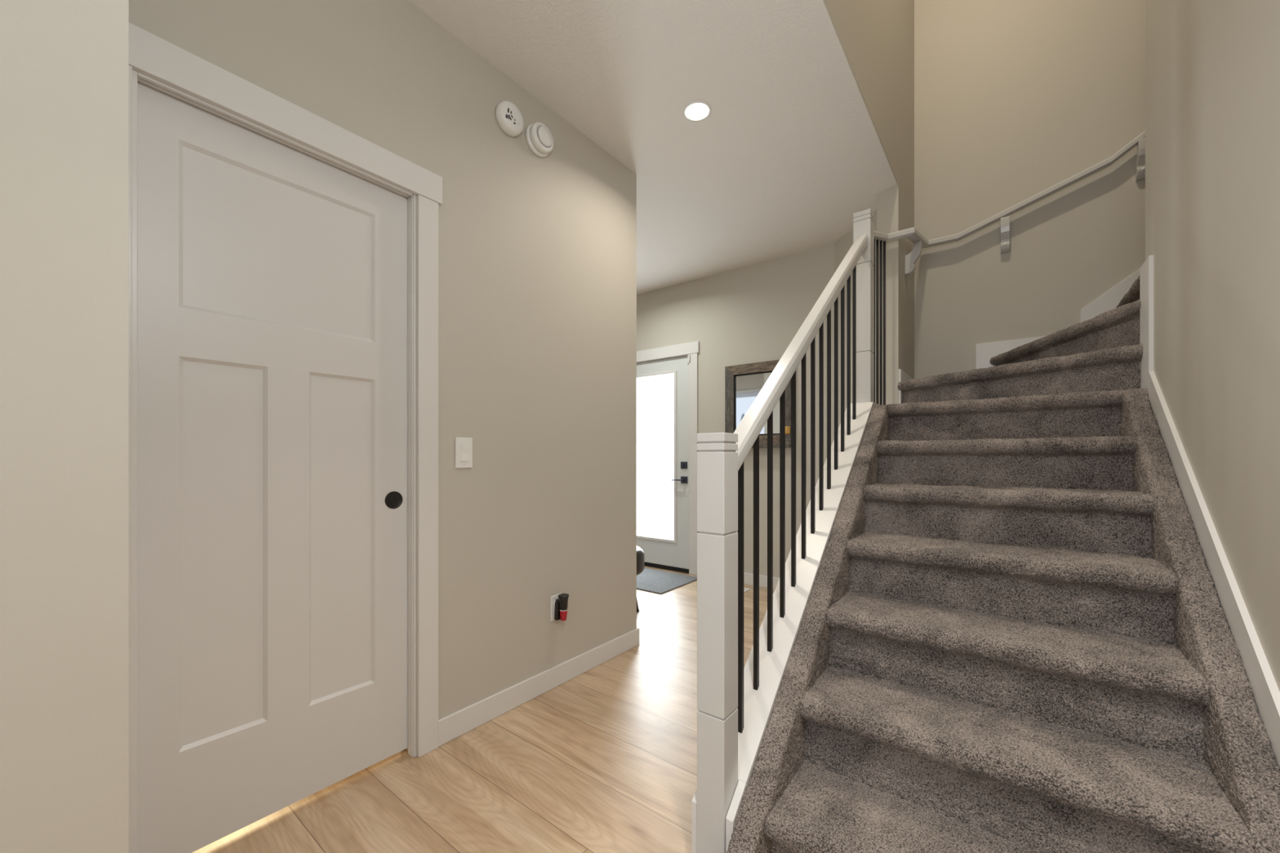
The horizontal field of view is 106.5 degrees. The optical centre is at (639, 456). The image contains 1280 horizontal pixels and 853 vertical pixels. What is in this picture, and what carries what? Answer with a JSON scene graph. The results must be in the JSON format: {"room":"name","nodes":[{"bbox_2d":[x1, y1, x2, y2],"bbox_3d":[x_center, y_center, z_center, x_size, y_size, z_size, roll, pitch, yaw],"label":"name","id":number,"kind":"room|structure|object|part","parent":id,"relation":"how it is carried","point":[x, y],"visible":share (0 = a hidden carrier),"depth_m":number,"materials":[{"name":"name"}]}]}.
{"room":"home hallway","nodes":[
{"label":"home hallway","id":0,"kind":"room"},
{"bbox_2d":[0,0,128,852],"bbox_3d":[-1.592,-0.276,0.414,0.630,2.743,1.516,0,0,38],"label":"wall","id":1,"kind":"structure","parent":0,"point":[64,64],"depth_m":0.77,"materials":[{"name":"beige paint"}]},
{"bbox_2d":[128,0,636,756],"bbox_3d":[-0.700,-0.276,1.997,0.115,2.743,2.081,0,0,38],"label":"wall","id":2,"kind":"structure","parent":0,"point":[537,255],"depth_m":2.02,"materials":[{"name":"beige paint"}]},
{"bbox_2d":[137,81,408,852],"bbox_3d":[-1.086,0.054,1.493,0.038,2.041,0.715,0,0,38],"label":"door","id":3,"kind":"structure","parent":2,"relation":"in","point":[273,275],"depth_m":1.42,"materials":[{"name":"white paint"}]},
{"bbox_3d":[-0.887,0.155,1.724,0.003,0.062,0.062,0,0,38],"label":"flush pull","id":4,"kind":"part","parent":3,"relation":"part of","materials":[{"name":"black metal"}]},
{"bbox_2d":[128,65,438,852],"bbox_3d":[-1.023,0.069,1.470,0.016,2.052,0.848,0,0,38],"label":"trim","id":5,"kind":"structure","parent":2,"relation":"attached to","point":[427,209],"depth_m":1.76,"materials":[{"name":"white paint"}]},
{"bbox_2d":[128,22,442,205],"bbox_3d":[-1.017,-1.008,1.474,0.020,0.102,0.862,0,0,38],"label":"trim","id":6,"kind":"structure","parent":2,"relation":"attached to","point":[151,55],"depth_m":1.38,"materials":[{"name":"white paint"}]},
{"bbox_2d":[455,437,472,468],"bbox_3d":[-0.697,-0.016,1.898,0.010,0.121,0.074,0,0,38],"label":"light switch","id":7,"kind":"object","parent":2,"relation":"attached to","point":[464,446],"visible":1,"depth_m":1.89,"materials":[{"name":"white plastic"}]},
{"bbox_2d":[494,100,524,137],"bbox_3d":[-0.553,-1.453,2.050,0.054,0.130,0.130,0,0,38],"label":"smoke detector","id":8,"kind":"object","parent":2,"relation":"attached to","point":[508,117],"visible":1,"depth_m":2.02,"materials":[{"name":"white plastic"}]},
{"bbox_2d":[438,627,639,746],"bbox_3d":[-0.437,1.047,2.339,0.141,0.097,1.244,0,0,38],"label":"baseboard","id":9,"kind":"structure","parent":2,"relation":"attached to","point":[453,726],"depth_m":2.14,"materials":[{"name":"white paint"}]},
{"bbox_2d":[524,121,554,157],"bbox_3d":[-0.449,-1.450,2.177,0.064,0.136,0.136,0,0,38],"label":"smoke detector","id":10,"kind":"object","parent":2,"relation":"attached to","point":[539,138],"visible":1,"depth_m":2.15,"materials":[{"name":"white plastic"}]},
{"bbox_2d":[550,593,560,621],"bbox_3d":[-0.399,0.719,2.288,0.009,0.119,0.074,0,0,38],"label":"wall outlet","id":11,"kind":"object","parent":2,"relation":"attached to","point":[553,598],"visible":0.53,"depth_m":2.27,"materials":[{"name":"white plastic"}]},
{"bbox_2d":[554,593,568,621],"bbox_3d":[-0.366,0.713,2.269,0.064,0.120,0.053,0,0,38],"label":"air freshener","id":12,"kind":"object","parent":2,"relation":"attached to","point":[562,603],"visible":1,"depth_m":2.25,"materials":[{"name":"black plastic"}]},
{"bbox_2d":[559,609,567,621],"bbox_3d":[-0.362,0.748,2.266,0.038,0.051,0.038,0,0,38],"label":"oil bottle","id":13,"kind":"object","parent":12,"relation":"on","point":[562,613],"depth_m":2.25,"materials":[{"name":"red plastic"}]},
{"bbox_2d":[191,565,774,852],"bbox_3d":[-1.067,1.155,0.417,10.400,0.120,8.560,0,0,38],"label":"floor","id":14,"kind":"structure","parent":0,"point":[604,760],"depth_m":1.61,"materials":[{"name":"brown wood"}]},
{"bbox_2d":[636,546,644,612],"bbox_3d":[-0.240,0.876,3.505,0.544,0.438,0.544,0,0,38],"label":"chair","id":15,"kind":"object","parent":14,"relation":"on","point":[640,554],"visible":0.15,"depth_m":3.39,"materials":[{"name":"black leather"}]},
{"bbox_3d":[-0.240,0.751,3.505,0.544,0.188,0.544,0,0,38],"label":"seat","id":16,"kind":"part","parent":15,"relation":"part of","materials":[{"name":"black leather"}]},
{"bbox_2d":[636,568,697,594],"bbox_3d":[-0.005,1.090,4.331,0.914,0.010,0.618,0,0,38],"label":"door mat","id":17,"kind":"object","parent":14,"relation":"on","point":[660,582],"visible":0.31,"depth_m":4.19,"materials":[{"name":"grey fabric"}]},
{"bbox_2d":[691,275,1279,852],"bbox_3d":[1.453,0.124,1.740,1.517,1.962,3.291,0,0,38],"label":"carpeted staircase","id":18,"kind":"structure","parent":14,"relation":"on","point":[1004,628],"depth_m":1.39,"materials":[{"name":"grey carpet"}]},
{"bbox_2d":[697,208,885,852],"bbox_3d":[0.824,-0.105,2.070,0.085,2.401,2.112,0,0,38],"label":"stair railing","id":19,"kind":"object","parent":18,"relation":"attached to","point":[721,456],"visible":0.99,"depth_m":1.45,"materials":[{"name":"white wood"}]},
{"bbox_3d":[0.205,0.517,1.264,0.080,1.157,0.080,0,0,38],"label":"newel post","id":20,"kind":"part","parent":19,"relation":"part of","materials":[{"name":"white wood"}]},
{"bbox_3d":[0.699,-0.550,1.906,0.058,1.235,1.542,0,0,38],"label":"handrail","id":21,"kind":"part","parent":19,"relation":"part of","materials":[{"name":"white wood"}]},
{"bbox_3d":[1.194,-0.789,2.552,0.085,1.015,0.085,0,0,38],"label":"newel post","id":22,"kind":"part","parent":19,"relation":"part of","materials":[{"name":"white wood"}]},
{"bbox_2d":[408,0,897,294],"bbox_3d":[-2.474,-1.778,1.491,6.860,0.260,8.550,0,0,38],"label":"ceiling","id":23,"kind":"structure","parent":0,"point":[788,147],"depth_m":2.26,"materials":[{"name":"white paint"}]},
{"bbox_2d":[683,100,711,121],"bbox_3d":[0.272,-1.645,2.277,0.132,0.006,0.132,0,0,38],"label":"recessed light","id":24,"kind":"object","parent":23,"relation":"in","point":[697,110],"visible":1,"depth_m":2.27,"materials":[{"name":"white plastic"}]},
{"bbox_2d":[636,243,834,577],"bbox_3d":[-0.388,-0.276,5.206,5.640,2.743,0.120,0,0,38],"label":"wall","id":25,"kind":"structure","parent":0,"point":[752,313],"depth_m":4.07,"materials":[{"name":"beige paint"}]},
{"bbox_2d":[636,355,690,573],"bbox_3d":[0.106,0.070,4.755,0.948,2.046,0.104,0,0,38],"label":"door","id":26,"kind":"structure","parent":25,"relation":"in","point":[662,385],"depth_m":4.68,"materials":[{"name":"white paint"}]},
{"bbox_3d":[0.118,-0.002,4.771,0.553,1.601,0.008,0,0,38],"label":"frosted pane","id":27,"kind":"part","parent":26,"relation":"part of","materials":[{"name":"white glass"}]},
{"bbox_3d":[0.108,-0.002,4.758,0.611,1.659,0.014,0,0,38],"label":"glass frame","id":28,"kind":"part","parent":26,"relation":"part of","materials":[{"name":"glass"}]},
{"bbox_3d":[0.359,0.217,4.527,0.122,0.022,0.050,0,0,38],"label":"lever handle","id":29,"kind":"part","parent":26,"relation":"part of","materials":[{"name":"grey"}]},
{"bbox_2d":[636,341,699,363],"bbox_3d":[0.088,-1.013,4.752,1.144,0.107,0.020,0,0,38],"label":"trim","id":30,"kind":"structure","parent":25,"relation":"attached to","point":[686,348],"depth_m":4.59,"materials":[{"name":"white paint"}]},
{"bbox_2d":[688,352,697,575],"bbox_3d":[0.089,0.068,4.753,1.114,2.055,0.016,0,0,38],"label":"trim","id":31,"kind":"structure","parent":25,"relation":"attached to","point":[693,364],"depth_m":4.43,"materials":[{"name":"white paint"}]},
{"bbox_2d":[724,360,791,448],"bbox_3d":[0.979,-0.437,4.025,0.595,0.720,0.085,0,0,38],"label":"framed mirror","id":32,"kind":"object","parent":25,"relation":"attached to","point":[744,383],"visible":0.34,"depth_m":4.09,"materials":[{"name":"brown wood"}]},
{"bbox_2d":[735,372,779,434],"bbox_3d":[0.997,-0.449,4.053,0.407,0.514,0.008,0,0,38],"label":"mirror glass","id":33,"kind":"object","parent":32,"relation":"on","point":[748,384],"depth_m":4.09,"materials":[{"name":"white"}]},
{"bbox_2d":[785,426,790,444],"bbox_3d":[1.185,-0.174,3.848,0.045,0.147,0.045,0,0,38],"label":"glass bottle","id":34,"kind":"object","parent":32,"relation":"on","point":[787,428],"visible":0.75,"depth_m":3.83,"materials":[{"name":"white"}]},
{"bbox_2d":[743,572,779,589],"bbox_3d":[1.012,1.047,4.046,1.206,0.097,0.013,0,0,38],"label":"baseboard","id":35,"kind":"structure","parent":25,"relation":"attached to","point":[748,577],"depth_m":4.04,"materials":[{"name":"white paint"}]},
{"bbox_2d":[834,209,876,427],"bbox_3d":[1.541,-0.276,3.403,0.410,2.743,0.388,0,0,38],"label":"wall","id":36,"kind":"structure","parent":0,"point":[842,246],"depth_m":3.54,"materials":[{"name":"beige paint"}]},
{"bbox_2d":[823,0,914,404],"bbox_3d":[0.905,-1.555,2.142,0.119,5.300,3.300,0,0,38],"label":"wall","id":37,"kind":"structure","parent":0,"point":[876,37],"depth_m":2.93,"materials":[{"name":"beige paint"}]},
{"bbox_2d":[898,368,912,403],"bbox_3d":[1.909,-0.400,3.055,0.360,0.270,0.628,0,0,38],"label":"baseboard","id":38,"kind":"structure","parent":37,"relation":"attached to","point":[903,375],"depth_m":2.93,"materials":[{"name":"white paint"}]},
{"bbox_2d":[914,0,1145,378],"bbox_3d":[3.777,-1.555,2.092,4.760,5.300,0.120,0,0,38],"label":"wall","id":39,"kind":"structure","parent":0,"point":[1014,100],"depth_m":3.05,"materials":[{"name":"beige paint"}]},
{"bbox_2d":[874,130,1145,275],"bbox_3d":[2.547,-1.991,2.263,2.520,1.619,1.107,0,0,38],"label":"wall handrail","id":40,"kind":"object","parent":39,"relation":"attached to","point":[919,242],"visible":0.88,"depth_m":2.93,"materials":[{"name":"white wood"}]},
{"bbox_2d":[975,269,1139,368],"bbox_3d":[2.940,-1.117,2.650,1.768,1.425,0.014,0,0,38],"label":"trim","id":41,"kind":"structure","parent":39,"relation":"attached to","point":[1110,300],"depth_m":2.86,"materials":[{"name":"white paint"}]},
{"bbox_2d":[1145,0,1279,691],"bbox_3d":[1.214,-1.555,-2.068,3.555,5.300,7.400,0,0,38],"label":"wall","id":42,"kind":"structure","parent":0,"point":[1212,67],"depth_m":1.24,"materials":[{"name":"beige paint"}]},
{"bbox_2d":[1139,254,1279,768],"bbox_3d":[1.516,0.159,1.158,0.128,1.872,1.944,0,0,38],"label":"trim","id":43,"kind":"structure","parent":42,"relation":"attached to","point":[1265,690],"depth_m":1.29,"materials":[{"name":"white paint"}]}
]}

